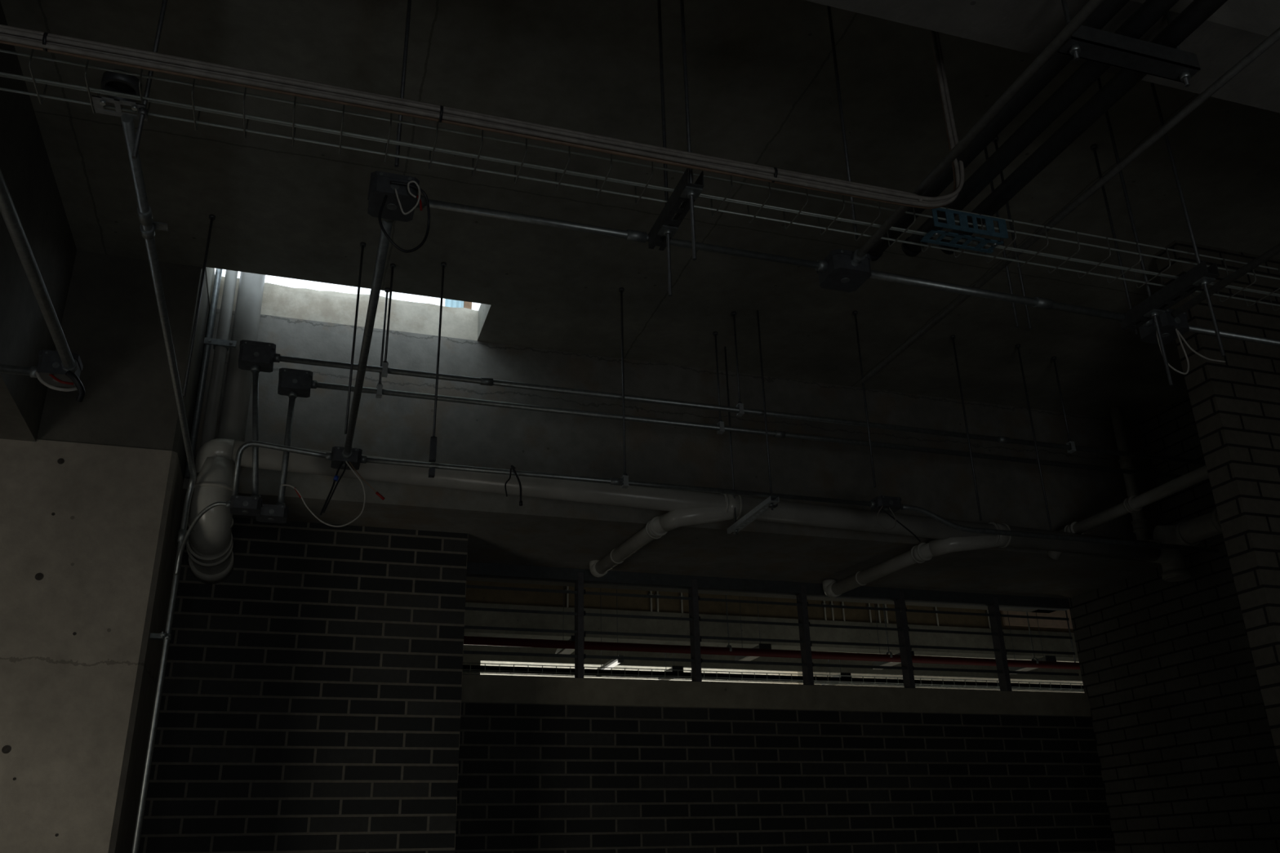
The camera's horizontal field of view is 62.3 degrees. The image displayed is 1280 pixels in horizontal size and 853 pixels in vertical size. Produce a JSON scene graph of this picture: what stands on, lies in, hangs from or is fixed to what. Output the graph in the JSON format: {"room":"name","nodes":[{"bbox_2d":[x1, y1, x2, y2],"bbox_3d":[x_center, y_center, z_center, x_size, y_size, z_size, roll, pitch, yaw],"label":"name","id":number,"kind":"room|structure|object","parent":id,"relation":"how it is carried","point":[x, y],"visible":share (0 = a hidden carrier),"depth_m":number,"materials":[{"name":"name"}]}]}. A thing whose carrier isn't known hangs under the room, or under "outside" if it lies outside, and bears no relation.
{"room":"parking garage","nodes":[
{"label":"parking garage","id":0,"kind":"room"},
{"bbox_2d":[230,493,262,515],"bbox_3d":[-1.469,0.287,3.954,0.111,0.069,0.097,6,-24,-17],"label":"junction box","id":1,"kind":"object","parent":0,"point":[251,505],"visible":1,"depth_m":3.92,"materials":[{"name":"metal"}]},
{"bbox_2d":[174,501,231,575],"bbox_3d":[-1.663,0.417,3.979,0.360,0.218,0.069,-19,-28,36],"label":"conduit","id":2,"kind":"object","parent":1,"relation":"attached to","point":[227,504],"visible":0.95,"depth_m":3.98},
{"bbox_2d":[252,370,258,494],"bbox_3d":[-1.476,0.021,4.066,0.082,0.553,0.023,6,-24,-17],"label":"conduit","id":3,"kind":"object","parent":1,"relation":"on","point":[255,373],"visible":0.77,"depth_m":4.06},
{"bbox_2d":[231,440,326,495],"bbox_3d":[-1.346,0.163,3.987,0.351,0.211,0.065,1,-23,-6],"label":"conduit","id":4,"kind":"object","parent":1,"relation":"attached to","point":[252,443],"visible":0.98,"depth_m":3.99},
{"bbox_2d":[138,514,468,852],"bbox_3d":[-1.507,2.025,4.668,1.270,3.130,0.650,6,-24,-17],"label":"wall","id":5,"kind":"structure","parent":0,"point":[311,700],"depth_m":4.67,"materials":[{"name":"brick"}]},
{"bbox_2d":[182,308,1161,599],"bbox_3d":[0.351,0.324,5.893,5.185,0.870,1.110,6,-24,-17],"label":"concrete beam","id":6,"kind":"structure","parent":5,"relation":"on","point":[541,531],"depth_m":5.37,"materials":[{"name":"concrete"}]},
{"bbox_2d":[217,275,478,340],"bbox_3d":[0.339,-0.162,6.098,5.185,0.186,1.107,6,-24,-17],"label":"slab edge","id":7,"kind":"structure","parent":0,"point":[326,306],"depth_m":5.05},
{"bbox_2d":[444,298,463,307],"bbox_3d":[-0.959,-0.685,5.492,0.099,0.460,0.014,6,-24,-17],"label":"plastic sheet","id":8,"kind":"object","parent":7,"relation":"on","point":[448,303],"visible":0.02,"depth_m":5.47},
{"bbox_2d":[0,0,1279,421],"bbox_3d":[0.522,-1.945,1.822,8.070,0.170,7.820,6,-24,-17],"label":"ceiling","id":9,"kind":"structure","parent":0,"point":[762,79],"depth_m":3.97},
{"bbox_2d":[0,0,76,441],"bbox_3d":[-2.055,-0.859,2.949,0.350,0.850,2.720,6,-24,-17],"label":"concrete beam","id":10,"kind":"structure","parent":9,"relation":"attached to","point":[25,166],"depth_m":3.67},
{"bbox_2d":[100,69,142,102],"bbox_3d":[-1.682,-1.106,3.437,0.116,0.041,0.116,6,-24,-17],"label":"junction box","id":11,"kind":"object","parent":9,"relation":"attached to","point":[111,81],"visible":0.77,"depth_m":3.43,"materials":[{"name":"metal"}]},
{"bbox_2d":[131,0,167,159],"bbox_3d":[-1.042,-1.029,2.359,0.017,1.044,0.020,6,-24,-17],"label":"hanger","id":12,"kind":"object","parent":9,"relation":"hanging from","point":[143,112],"visible":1,"depth_m":2.22,"materials":[{"name":"metal"}]},
{"bbox_2d":[0,48,1279,311],"bbox_3d":[1.087,-0.473,2.864,5.640,0.076,0.135,6,-24,-17],"label":"wire tray","id":13,"kind":"object","parent":12,"relation":"hanging from","point":[99,103],"visible":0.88,"depth_m":2.54,"materials":[{"name":"metal"}]},
{"bbox_2d":[0,168,75,368],"bbox_3d":[-1.470,-0.548,2.429,0.033,0.032,1.945,6,-24,-17],"label":"conduit","id":14,"kind":"object","parent":13,"relation":"attached to","point":[9,213],"visible":1,"depth_m":2.75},
{"bbox_2d":[29,349,83,387],"bbox_3d":[-1.821,-0.183,3.308,0.138,0.076,0.125,6,-24,-17],"label":"junction box","id":15,"kind":"object","parent":14,"relation":"attached to","point":[50,362],"visible":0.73,"depth_m":3.27,"materials":[{"name":"metal"}]},
{"bbox_2d":[0,364,31,375],"bbox_3d":[-2.374,-0.220,3.142,1.062,0.028,0.027,6,-24,-17],"label":"conduit","id":16,"kind":"object","parent":15,"relation":"attached to","point":[10,369],"visible":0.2,"depth_m":3.27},
{"bbox_2d":[35,371,77,391],"bbox_3d":[-1.793,-0.138,3.252,0.129,0.068,0.040,6,-24,-17],"label":"wire","id":17,"kind":"object","parent":15,"relation":"hanging from","point":[38,376],"visible":1,"depth_m":3.23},
{"bbox_2d":[65,370,84,402],"bbox_3d":[-1.737,-0.125,3.264,0.037,0.088,0.072,-11,-25,22],"label":"wire","id":18,"kind":"object","parent":15,"relation":"hanging from","point":[78,384],"visible":1,"depth_m":3.26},
{"bbox_2d":[861,26,1279,383],"bbox_3d":[1.480,-1.009,1.718,0.019,0.018,4.550,6,-24,-17],"label":"conduit","id":19,"kind":"object","parent":13,"relation":"attached to","point":[1274,37],"visible":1,"depth_m":2.63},
{"bbox_2d":[182,214,215,396],"bbox_3d":[-1.668,-0.470,4.005,0.023,0.780,0.024,6,-24,-17],"label":"hanger","id":20,"kind":"object","parent":9,"relation":"hanging from","point":[212,217],"visible":0.98,"depth_m":4.00,"materials":[{"name":"metal"}]},
{"bbox_2d":[344,242,365,434],"bbox_3d":[-1.130,-0.364,4.197,0.023,0.850,0.024,6,-24,-17],"label":"hanger","id":21,"kind":"object","parent":9,"relation":"hanging from","point":[362,245],"visible":1,"depth_m":4.19,"materials":[{"name":"metal"}]},
{"bbox_2d":[375,287,390,398],"bbox_3d":[-1.114,-0.371,4.599,0.024,0.528,0.037,6,-24,-17],"label":"hanger","id":22,"kind":"object","parent":9,"relation":"hanging from","point":[379,395],"visible":0.98,"depth_m":4.58,"materials":[{"name":"metal"}]},
{"bbox_2d":[316,382,1209,482],"bbox_3d":[0.868,0.059,5.108,4.710,0.032,0.033,6,-24,-17],"label":"conduit","id":23,"kind":"object","parent":22,"relation":"hanging from","point":[782,434],"visible":0.89,"depth_m":4.97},
{"bbox_2d":[277,368,316,398],"bbox_3d":[-1.425,-0.170,4.404,0.153,0.106,0.092,6,-24,-17],"label":"junction box","id":24,"kind":"object","parent":23,"relation":"attached to","point":[296,383],"visible":1,"depth_m":4.37,"materials":[{"name":"metal"}]},
{"bbox_2d":[381,263,395,377],"bbox_3d":[-1.047,-0.451,4.417,0.024,0.524,0.037,6,-24,-17],"label":"hanger","id":25,"kind":"object","parent":9,"relation":"hanging from","point":[384,364],"visible":1,"depth_m":4.39,"materials":[{"name":"metal"}]},
{"bbox_2d":[394,0,411,167],"bbox_3d":[-0.583,-1.012,2.660,0.023,0.864,0.024,6,-24,-17],"label":"hanger","id":26,"kind":"object","parent":9,"relation":"hanging from","point":[409,2],"visible":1,"depth_m":2.60,"materials":[{"name":"metal"}]},
{"bbox_2d":[428,262,446,477],"bbox_3d":[-0.826,-0.252,4.329,0.024,0.969,0.030,6,-24,-17],"label":"hanger","id":27,"kind":"object","parent":9,"relation":"hanging from","point":[433,447],"visible":1,"depth_m":4.27,"materials":[{"name":"metal"}]},
{"bbox_2d":[366,457,871,506],"bbox_3d":[-0.016,0.237,4.404,2.230,0.028,0.029,6,-24,-17],"label":"conduit","id":28,"kind":"object","parent":27,"relation":"hanging from","point":[619,482],"visible":0.96,"depth_m":4.36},
{"bbox_2d":[325,446,366,470],"bbox_3d":[-1.124,0.121,4.055,0.150,0.058,0.115,6,-24,-17],"label":"junction box","id":29,"kind":"object","parent":28,"relation":"attached to","point":[337,455],"visible":0.9,"depth_m":4.03,"materials":[{"name":"metal"}]},
{"bbox_2d":[281,461,365,527],"bbox_3d":[-1.171,0.243,3.928,0.301,0.268,0.027,6,-24,-17],"label":"wire","id":30,"kind":"object","parent":29,"relation":"hanging from","point":[299,494],"visible":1,"depth_m":3.90,"materials":[{"name":"grey plastic"}]},
{"bbox_2d":[320,461,342,515],"bbox_3d":[-1.149,0.228,3.952,0.068,0.220,0.022,10,-25,-25],"label":"wire","id":31,"kind":"object","parent":29,"relation":"hanging from","point":[335,477],"visible":1,"depth_m":3.96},
{"bbox_2d":[868,495,903,513],"bbox_3d":[1.101,0.351,4.744,0.160,0.046,0.097,6,-24,-17],"label":"junction box","id":32,"kind":"object","parent":28,"relation":"attached to","point":[895,504],"visible":0.97,"depth_m":4.71,"materials":[{"name":"metal"}]},
{"bbox_2d":[0,24,964,208],"bbox_3d":[-0.546,-1.093,2.331,2.798,0.981,0.035,6,-24,-17],"label":"pipe","id":33,"kind":"object","parent":9,"relation":"hanging from","point":[11,35],"visible":0.95,"depth_m":2.20,"materials":[{"name":"metal"}]},
{"bbox_2d":[618,287,629,488],"bbox_3d":[-0.072,-0.185,4.564,0.024,0.944,0.033,6,-24,-17],"label":"hanger","id":34,"kind":"object","parent":9,"relation":"hanging from","point":[621,290],"visible":1,"depth_m":4.54,"materials":[{"name":"metal"}]},
{"bbox_2d":[648,0,703,296],"bbox_3d":[0.075,-0.860,2.696,0.040,1.146,0.285,6,-24,-17],"label":"hanger","id":35,"kind":"object","parent":9,"relation":"hanging from","point":[686,191],"visible":0.99,"depth_m":2.56,"materials":[{"name":"metal"}]},
{"bbox_2d":[424,199,818,268],"bbox_3d":[-0.020,-0.482,2.672,1.081,0.026,0.027,6,-24,-17],"label":"conduit","id":36,"kind":"object","parent":35,"relation":"attached to","point":[630,235],"visible":0.83,"depth_m":2.65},
{"bbox_2d":[367,170,425,222],"bbox_3d":[-0.577,-0.536,2.509,0.130,0.054,0.136,6,-24,-17],"label":"junction box","id":37,"kind":"object","parent":36,"relation":"attached to","point":[380,185],"visible":0.93,"depth_m":2.46,"materials":[{"name":"metal"}]},
{"bbox_2d":[343,220,392,455],"bbox_3d":[-0.858,-0.205,3.285,0.025,0.030,1.685,6,-24,-17],"label":"conduit","id":38,"kind":"object","parent":37,"relation":"attached to","point":[383,246],"visible":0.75,"depth_m":3.07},
{"bbox_2d":[377,181,430,253],"bbox_3d":[-0.540,-0.481,2.437,0.119,0.160,0.052,6,-24,-17],"label":"wire","id":39,"kind":"object","parent":37,"relation":"hanging from","point":[422,191],"visible":1,"depth_m":2.44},
{"bbox_2d":[394,180,420,214],"bbox_3d":[-0.533,-0.524,2.426,0.060,0.095,0.014,3,-23,-11],"label":"wire","id":40,"kind":"object","parent":37,"relation":"hanging from","point":[411,181],"visible":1,"depth_m":2.43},
{"bbox_2d":[815,248,871,292],"bbox_3d":[0.550,-0.419,2.832,0.154,0.056,0.135,6,-24,-17],"label":"junction box","id":41,"kind":"object","parent":36,"relation":"attached to","point":[842,270],"visible":0.95,"depth_m":2.81,"materials":[{"name":"metal"}]},
{"bbox_2d":[856,0,1104,257],"bbox_3d":[1.127,-1.137,1.169,0.021,0.020,3.710,6,-24,-17],"label":"conduit","id":42,"kind":"object","parent":41,"relation":"attached to","point":[1091,6],"visible":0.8,"depth_m":2.25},
{"bbox_2d":[657,225,678,237],"bbox_3d":[0.068,-0.478,2.591,0.040,0.004,0.040,6,-24,-17],"label":"washer","id":43,"kind":"object","parent":35,"relation":"in","point":[662,230],"depth_m":2.58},
{"bbox_2d":[680,186,702,199],"bbox_3d":[0.118,-0.539,2.446,0.040,0.004,0.040,6,-24,-17],"label":"washer","id":44,"kind":"object","parent":35,"relation":"in","point":[686,193],"depth_m":2.44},
{"bbox_2d":[712,331,724,434],"bbox_3d":[0.372,-0.216,5.052,0.024,0.530,0.037,6,-24,-17],"label":"hanger","id":45,"kind":"object","parent":9,"relation":"hanging from","point":[721,423],"visible":1,"depth_m":5.03,"materials":[{"name":"metal"}]},
{"bbox_2d":[731,311,744,416],"bbox_3d":[0.446,-0.295,4.872,0.024,0.526,0.037,6,-24,-17],"label":"hanger","id":46,"kind":"object","parent":9,"relation":"hanging from","point":[740,404],"visible":1,"depth_m":4.84,"materials":[{"name":"metal"}]},
{"bbox_2d":[724,310,779,535],"bbox_3d":[0.501,-0.016,4.949,0.056,0.984,0.490,6,-24,-17],"label":"hanger","id":47,"kind":"object","parent":9,"relation":"hanging from","point":[769,503],"visible":1,"depth_m":4.81,"materials":[{"name":"metal"}]},
{"bbox_2d":[186,407,1222,597],"bbox_3d":[0.674,0.262,5.365,5.396,1.197,2.040,-1,-23,-1],"label":"drain pipe","id":48,"kind":"object","parent":47,"relation":"hanging from","point":[210,551],"visible":0.9,"depth_m":4.97,"materials":[{"name":"plastic"}]},
{"bbox_2d":[200,269,238,447],"bbox_3d":[-1.844,-0.622,4.760,0.056,1.700,0.051,6,-24,-17],"label":"vent pipe","id":49,"kind":"object","parent":48,"relation":"attached to","point":[230,279],"visible":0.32,"depth_m":4.60,"materials":[{"name":"plastic"}]},
{"bbox_2d":[204,337,236,351],"bbox_3d":[-1.838,-0.358,4.641,0.130,0.030,0.076,6,-24,-17],"label":"clamp","id":50,"kind":"object","parent":49,"relation":"attached to","point":[226,344],"visible":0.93,"depth_m":4.62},
{"bbox_2d":[217,271,265,470],"bbox_3d":[-1.772,-0.601,4.815,0.128,1.700,0.128,6,-24,-17],"label":"vent pipe","id":51,"kind":"object","parent":48,"relation":"attached to","point":[237,392],"visible":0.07,"depth_m":4.64,"materials":[{"name":"plastic"}]},
{"bbox_2d":[255,502,288,523],"bbox_3d":[-1.451,0.334,4.180,0.121,0.069,0.097,6,-24,-17],"label":"junction box","id":52,"kind":"object","parent":48,"relation":"on","point":[277,513],"visible":0.87,"depth_m":4.15,"materials":[{"name":"metal"}]},
{"bbox_2d":[277,395,295,502],"bbox_3d":[-1.431,0.092,4.291,0.026,0.507,0.025,6,-24,-17],"label":"conduit","id":53,"kind":"object","parent":52,"relation":"on","point":[291,398],"visible":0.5,"depth_m":4.28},
{"bbox_2d":[826,5,857,239],"bbox_3d":[0.564,-0.901,2.979,0.023,0.874,0.024,6,-24,-17],"label":"hanger","id":54,"kind":"object","parent":9,"relation":"hanging from","point":[844,139],"visible":0.71,"depth_m":2.97,"materials":[{"name":"metal"}]},
{"bbox_2d":[852,311,875,488],"bbox_3d":[1.022,-0.138,4.823,0.023,0.880,0.024,6,-24,-17],"label":"hanger","id":55,"kind":"object","parent":9,"relation":"hanging from","point":[855,313],"visible":1,"depth_m":4.81,"materials":[{"name":"metal"}]},
{"bbox_2d":[950,334,982,520],"bbox_3d":[1.558,-0.010,5.058,0.023,0.960,0.024,6,-24,-17],"label":"hanger","id":56,"kind":"object","parent":9,"relation":"hanging from","point":[953,336],"visible":1,"depth_m":5.05,"materials":[{"name":"metal"}]},
{"bbox_2d":[984,146,1018,327],"bbox_3d":[1.238,-0.688,3.649,0.023,0.780,0.024,6,-24,-17],"label":"hanger","id":57,"kind":"object","parent":9,"relation":"hanging from","point":[985,148],"visible":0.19,"depth_m":3.57,"materials":[{"name":"metal"}]},
{"bbox_2d":[991,135,1031,329],"bbox_3d":[1.286,-0.683,3.663,0.023,0.780,0.024,6,-24,-17],"label":"hanger","id":58,"kind":"object","parent":9,"relation":"hanging from","point":[995,140],"visible":0.71,"depth_m":3.63,"materials":[{"name":"metal"}]},
{"bbox_2d":[1015,344,1052,530],"bbox_3d":[1.919,0.037,5.164,0.023,0.980,0.024,6,-24,-17],"label":"hanger","id":59,"kind":"object","parent":9,"relation":"hanging from","point":[1017,346],"visible":1,"depth_m":5.15,"materials":[{"name":"metal"}]},
{"bbox_2d":[805,0,1279,112],"bbox_3d":[0.312,-1.275,2.285,7.670,0.700,0.200,6,-24,-17],"label":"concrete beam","id":60,"kind":"structure","parent":9,"relation":"attached to","point":[1237,27],"depth_m":2.37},
{"bbox_2d":[1054,0,1200,87],"bbox_3d":[1.019,-0.830,2.235,0.325,0.210,0.044,6,-24,-17],"label":"hanger","id":61,"kind":"object","parent":60,"relation":"hanging from","point":[1086,42],"visible":0.88,"depth_m":2.20,"materials":[{"name":"metal"}]},
{"bbox_2d":[866,0,1129,261],"bbox_3d":[1.244,-1.212,1.322,0.054,0.054,3.850,6,-24,-17],"label":"pipe","id":62,"kind":"object","parent":61,"relation":"on","point":[1108,9],"visible":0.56,"depth_m":2.44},
{"bbox_2d":[901,0,1178,257],"bbox_3d":[1.343,-1.212,1.328,0.054,0.054,3.800,6,-24,-17],"label":"pipe","id":63,"kind":"object","parent":61,"relation":"on","point":[1150,11],"visible":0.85,"depth_m":2.46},
{"bbox_2d":[938,0,1227,254],"bbox_3d":[1.440,-1.210,1.338,0.054,0.054,3.760,6,-24,-17],"label":"pipe","id":64,"kind":"object","parent":61,"relation":"on","point":[1197,11],"visible":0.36,"depth_m":2.46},
{"bbox_2d":[1051,356,1075,453],"bbox_3d":[2.150,-0.118,5.391,0.024,0.530,0.037,6,-24,-17],"label":"hanger","id":65,"kind":"object","parent":9,"relation":"hanging from","point":[1053,358],"visible":1,"depth_m":5.36,"materials":[{"name":"metal"}]},
{"bbox_2d":[280,355,1205,465],"bbox_3d":[0.862,-0.031,4.904,4.858,0.036,0.033,6,-24,-17],"label":"conduit","id":66,"kind":"object","parent":65,"relation":"hanging from","point":[482,380],"visible":0.88,"depth_m":4.73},
{"bbox_2d":[238,339,280,372],"bbox_3d":[-1.502,-0.265,4.178,0.153,0.110,0.092,6,-24,-17],"label":"junction box","id":67,"kind":"object","parent":66,"relation":"attached to","point":[258,356],"visible":1,"depth_m":4.15,"materials":[{"name":"metal"}]},
{"bbox_2d":[1090,144,1137,335],"bbox_3d":[1.666,-0.668,3.721,0.023,0.780,0.024,6,-24,-17],"label":"hanger","id":68,"kind":"object","parent":9,"relation":"hanging from","point":[1093,147],"visible":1,"depth_m":3.73,"materials":[{"name":"metal"}]},
{"bbox_2d":[1097,77,1225,386],"bbox_3d":[1.484,-0.685,3.134,0.040,1.193,0.330,6,-24,-17],"label":"hanger","id":69,"kind":"object","parent":9,"relation":"hanging from","point":[1200,276],"visible":0.91,"depth_m":3.00,"materials":[{"name":"metal"}]},
{"bbox_2d":[869,270,1143,324],"bbox_3d":[1.060,-0.365,3.014,0.976,0.030,0.031,6,-24,-18],"label":"conduit","id":70,"kind":"object","parent":69,"relation":"on","point":[1036,302],"visible":0.76,"depth_m":2.99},
{"bbox_2d":[1137,308,1189,344],"bbox_3d":[1.560,-0.299,3.172,0.124,0.056,0.117,6,-24,-17],"label":"junction box","id":71,"kind":"object","parent":70,"relation":"attached to","point":[1168,323],"visible":0.75,"depth_m":3.14,"materials":[{"name":"metal"}]},
{"bbox_2d":[1155,328,1189,374],"bbox_3d":[1.555,-0.224,3.099,0.097,0.158,0.015,6,-24,-17],"label":"wire","id":72,"kind":"object","parent":71,"relation":"hanging from","point":[1176,331],"visible":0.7,"depth_m":3.09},
{"bbox_2d":[1177,330,1225,362],"bbox_3d":[1.663,-0.240,3.143,0.148,0.098,0.016,6,-24,-17],"label":"wire","id":73,"kind":"object","parent":71,"relation":"hanging from","point":[1180,334],"visible":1,"depth_m":3.12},
{"bbox_2d":[1171,243,1279,317],"bbox_3d":[2.130,-1.030,1.485,0.021,0.020,3.730,6,-24,-16],"label":"conduit","id":74,"kind":"object","parent":71,"relation":"attached to","point":[1275,250],"visible":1,"depth_m":2.93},
{"bbox_2d":[1188,324,1279,346],"bbox_3d":[2.671,-0.189,3.528,2.224,0.018,0.019,6,-24,-17],"label":"conduit","id":75,"kind":"object","parent":71,"relation":"attached to","point":[1192,328],"visible":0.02,"depth_m":3.25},
{"bbox_2d":[1143,308,1164,317],"bbox_3d":[1.475,-0.324,3.040,0.040,0.004,0.040,6,-24,-17],"label":"washer","id":76,"kind":"object","parent":69,"relation":"in","point":[1149,313],"depth_m":3.03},
{"bbox_2d":[1192,276,1215,286],"bbox_3d":[1.532,-0.393,2.878,0.040,0.004,0.040,6,-24,-17],"label":"washer","id":77,"kind":"object","parent":69,"relation":"in","point":[1197,281],"depth_m":2.87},
{"bbox_2d":[465,580,1073,632],"bbox_3d":[3.330,1.937,11.675,16.500,0.620,0.140,6,-24,-17],"label":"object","id":78,"kind":"object","parent":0,"point":[473,595],"depth_m":10.77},
{"bbox_2d":[1001,608,1072,629],"bbox_3d":[4.580,2.078,11.954,1.170,0.380,0.030,6,-24,-17],"label":"plywood sheet","id":79,"kind":"object","parent":78,"relation":"attached to","point":[1056,624],"visible":0.21,"depth_m":11.86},
{"bbox_2d":[462,644,1082,681],"bbox_3d":[3.042,4.155,11.867,16.500,4.550,0.030,6,-24,-17],"label":"wall","id":80,"kind":"structure","parent":0,"point":[467,658],"depth_m":11.82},
{"bbox_2d":[462,662,1084,692],"bbox_3d":[2.739,2.236,9.206,9.000,0.058,0.127,6,-24,-17],"label":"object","id":81,"kind":"object","parent":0,"point":[556,671],"visible":0.62,"depth_m":8.62,"materials":[{"name":"metal"}]},
{"bbox_2d":[454,577,1115,852],"bbox_3d":[-0.220,1.634,5.712,6.420,4.600,0.400,6,-24,-17],"label":"wall","id":82,"kind":"structure","parent":0,"point":[533,778],"depth_m":5.71,"materials":[{"name":"brick"}]},
{"bbox_2d":[462,562,1085,693],"bbox_3d":[0.867,1.191,6.097,3.911,0.592,0.070,6,-24,-17],"label":"window","id":83,"kind":"structure","parent":82,"relation":"in","point":[580,577],"depth_m":6.06,"materials":[{"name":"metal"}]},
{"bbox_2d":[461,674,1091,716],"bbox_3d":[0.865,1.540,5.985,3.915,0.135,0.154,6,-24,-17],"label":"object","id":84,"kind":"structure","parent":82,"relation":"on","point":[475,688],"depth_m":5.85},
{"bbox_2d":[902,504,1218,553],"bbox_3d":[2.005,0.487,5.003,1.782,0.110,0.025,6,-24,-17],"label":"conduit","id":85,"kind":"object","parent":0,"point":[910,508],"visible":0.98,"depth_m":4.96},
{"bbox_2d":[1068,395,1279,852],"bbox_3d":[4.125,0.565,2.627,0.150,4.000,8.500,6,-24,-17],"label":"wall","id":86,"kind":"structure","parent":0,"point":[1188,762],"depth_m":5.87,"materials":[{"name":"brick"}]},
{"bbox_2d":[1155,240,1279,767],"bbox_3d":[2.903,1.143,3.940,1.300,4.000,0.120,6,-24,-17],"label":"wall partition","id":87,"kind":"structure","parent":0,"point":[1235,402],"depth_m":4.19,"materials":[{"name":"brick"}]},
{"bbox_3d":[3.809,1.025,10.415,16.500,0.070,5.720,6,-24,-17],"label":"ceiling","id":88,"kind":"structure","parent":0,"visible":0},
{"bbox_2d":[555,648,574,654],"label":"light","id":89,"kind":"object","parent":88,"relation":"hanging from","point":[564,651],"depth_m":9.61,"materials":[{"name":"metal"}]},
{"bbox_2d":[558,648,574,654],"bbox_3d":[-0.641,2.017,9.546,0.101,0.012,0.600,6,-24,-17],"label":"diffuser","id":90,"kind":"object","parent":89,"relation":"attached to","point":[565,651],"depth_m":9.58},
{"bbox_2d":[598,587,623,676],"bbox_3d":[-0.285,1.545,9.643,0.045,1.322,0.720,6,-24,-17],"label":"light","id":91,"kind":"object","parent":88,"relation":"hanging from","point":[611,664],"visible":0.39,"depth_m":9.32,"materials":[{"name":"white"}]},
{"bbox_2d":[658,653,683,680],"bbox_3d":[0.301,2.054,11.128,0.120,1.142,0.458,6,-24,-17],"label":"light","id":92,"kind":"object","parent":88,"relation":"hanging from","point":[678,668],"visible":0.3,"depth_m":10.74,"materials":[{"name":"metal"}]},
{"bbox_2d":[733,655,759,661],"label":"light","id":93,"kind":"object","parent":88,"relation":"hanging from","point":[740,658],"depth_m":10.15,"materials":[{"name":"metal"}]},
{"bbox_2d":[739,656,759,661],"bbox_3d":[1.063,2.193,10.066,0.101,0.012,0.600,6,-24,-17],"label":"diffuser","id":94,"kind":"object","parent":93,"relation":"attached to","point":[741,658],"depth_m":10.11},
{"bbox_2d":[463,595,1079,669],"bbox_3d":[2.672,1.309,9.052,13.400,1.473,0.070,6,-24,-17],"label":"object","id":95,"kind":"object","parent":88,"relation":"hanging from","point":[483,641],"visible":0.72,"depth_m":8.23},
{"bbox_2d":[871,603,914,669],"bbox_3d":[2.489,1.829,10.715,0.120,1.142,0.628,6,-24,-17],"label":"light","id":96,"kind":"object","parent":88,"relation":"hanging from","point":[876,663],"visible":0.2,"depth_m":10.57,"materials":[{"name":"metal"}]},
{"bbox_2d":[872,662,901,669],"bbox_3d":[2.500,2.351,10.500,0.101,0.012,0.600,6,-24,-17],"label":"diffuser","id":97,"kind":"object","parent":96,"relation":"attached to","point":[880,664],"depth_m":10.56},
{"bbox_2d":[1008,666,1038,674],"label":"light","id":98,"kind":"object","parent":88,"relation":"hanging from","point":[1011,668],"depth_m":11.09,"materials":[{"name":"metal"}]},
{"bbox_2d":[1008,667,1038,674],"bbox_3d":[4.055,2.511,10.998,0.101,0.012,0.640,6,-24,-17],"label":"diffuser","id":99,"kind":"object","parent":98,"relation":"attached to","point":[1011,668],"depth_m":11.08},
{"bbox_3d":[0.483,2.053,0.595,8.070,0.150,8.680,6,-24,-17],"label":"floor","id":100,"kind":"structure","parent":0,"visible":0},
{"bbox_2d":[0,439,184,852],"bbox_3d":[-3.190,1.699,3.830,2.485,3.160,1.432,6,-24,-17],"label":"concrete column","id":101,"kind":"structure","parent":100,"relation":"on","point":[89,533],"depth_m":3.85,"materials":[{"name":"concrete"}]},
{"bbox_2d":[36,250,209,479],"bbox_3d":[-3.240,-0.223,4.636,2.481,1.010,1.424,6,-24,-17],"label":"concrete beam","id":102,"kind":"structure","parent":101,"relation":"on","point":[111,319],"depth_m":4.27,"materials":[{"name":"concrete"}]},
{"bbox_2d":[184,268,222,479],"bbox_3d":[-1.919,-0.587,4.787,0.027,1.740,0.028,6,-24,-17],"label":"vent pipe","id":103,"kind":"object","parent":102,"relation":"attached to","point":[195,426],"visible":0.57,"depth_m":4.64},
{"bbox_2d":[149,631,171,641],"bbox_3d":[-1.799,0.790,3.979,0.072,0.022,0.092,6,-24,-17],"label":"clamp","id":104,"kind":"object","parent":101,"relation":"attached to","point":[162,636],"visible":0.98,"depth_m":3.96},
{"bbox_2d":[120,113,196,852],"bbox_3d":[-1.397,1.197,2.642,0.039,3.090,2.316,6,-24,-17],"label":"conduit","id":105,"kind":"object","parent":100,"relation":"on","point":[144,210],"visible":0.98,"depth_m":3.62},
{"bbox_2d":[139,221,168,239],"bbox_3d":[-1.197,-0.482,2.608,0.059,0.035,0.030,6,-24,-17],"label":"clamp","id":106,"kind":"object","parent":105,"relation":"on","point":[150,234],"visible":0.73,"depth_m":2.60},
{"bbox_3d":[-4.102,2.384,7.217,0.150,4.550,5.470,6,-24,-17],"label":"wall","id":107,"kind":"structure","parent":0,"visible":0},
{"bbox_2d":[463,602,1079,662],"bbox_3d":[3.336,2.339,11.520,16.500,0.280,0.215,6,-24,-17],"label":"concrete beam","id":108,"kind":"structure","parent":107,"relation":"attached to","point":[472,618],"depth_m":10.74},
{"label":"outside","id":109,"kind":"structure","parent":0,"visible":0},
{"bbox_3d":[3.476,6.779,12.139,21.000,0.100,1.800,6,-24,-17],"label":"yard","id":110,"kind":"structure","parent":109,"visible":0},
{"bbox_2d":[478,644,798,684],"bbox_3d":[-1.655,3.939,12.700,8.000,5.800,0.200,6,-24,-17],"label":"wall","id":111,"kind":"structure","parent":110,"relation":"on","point":[483,662],"depth_m":13.49,"materials":[{"name":"paint"}]},
{"bbox_2d":[797,651,1084,693],"bbox_3d":[7.693,4.121,14.972,11.850,6.800,0.200,6,-24,-17],"label":"wall","id":112,"kind":"structure","parent":110,"relation":"on","point":[798,673],"depth_m":13.96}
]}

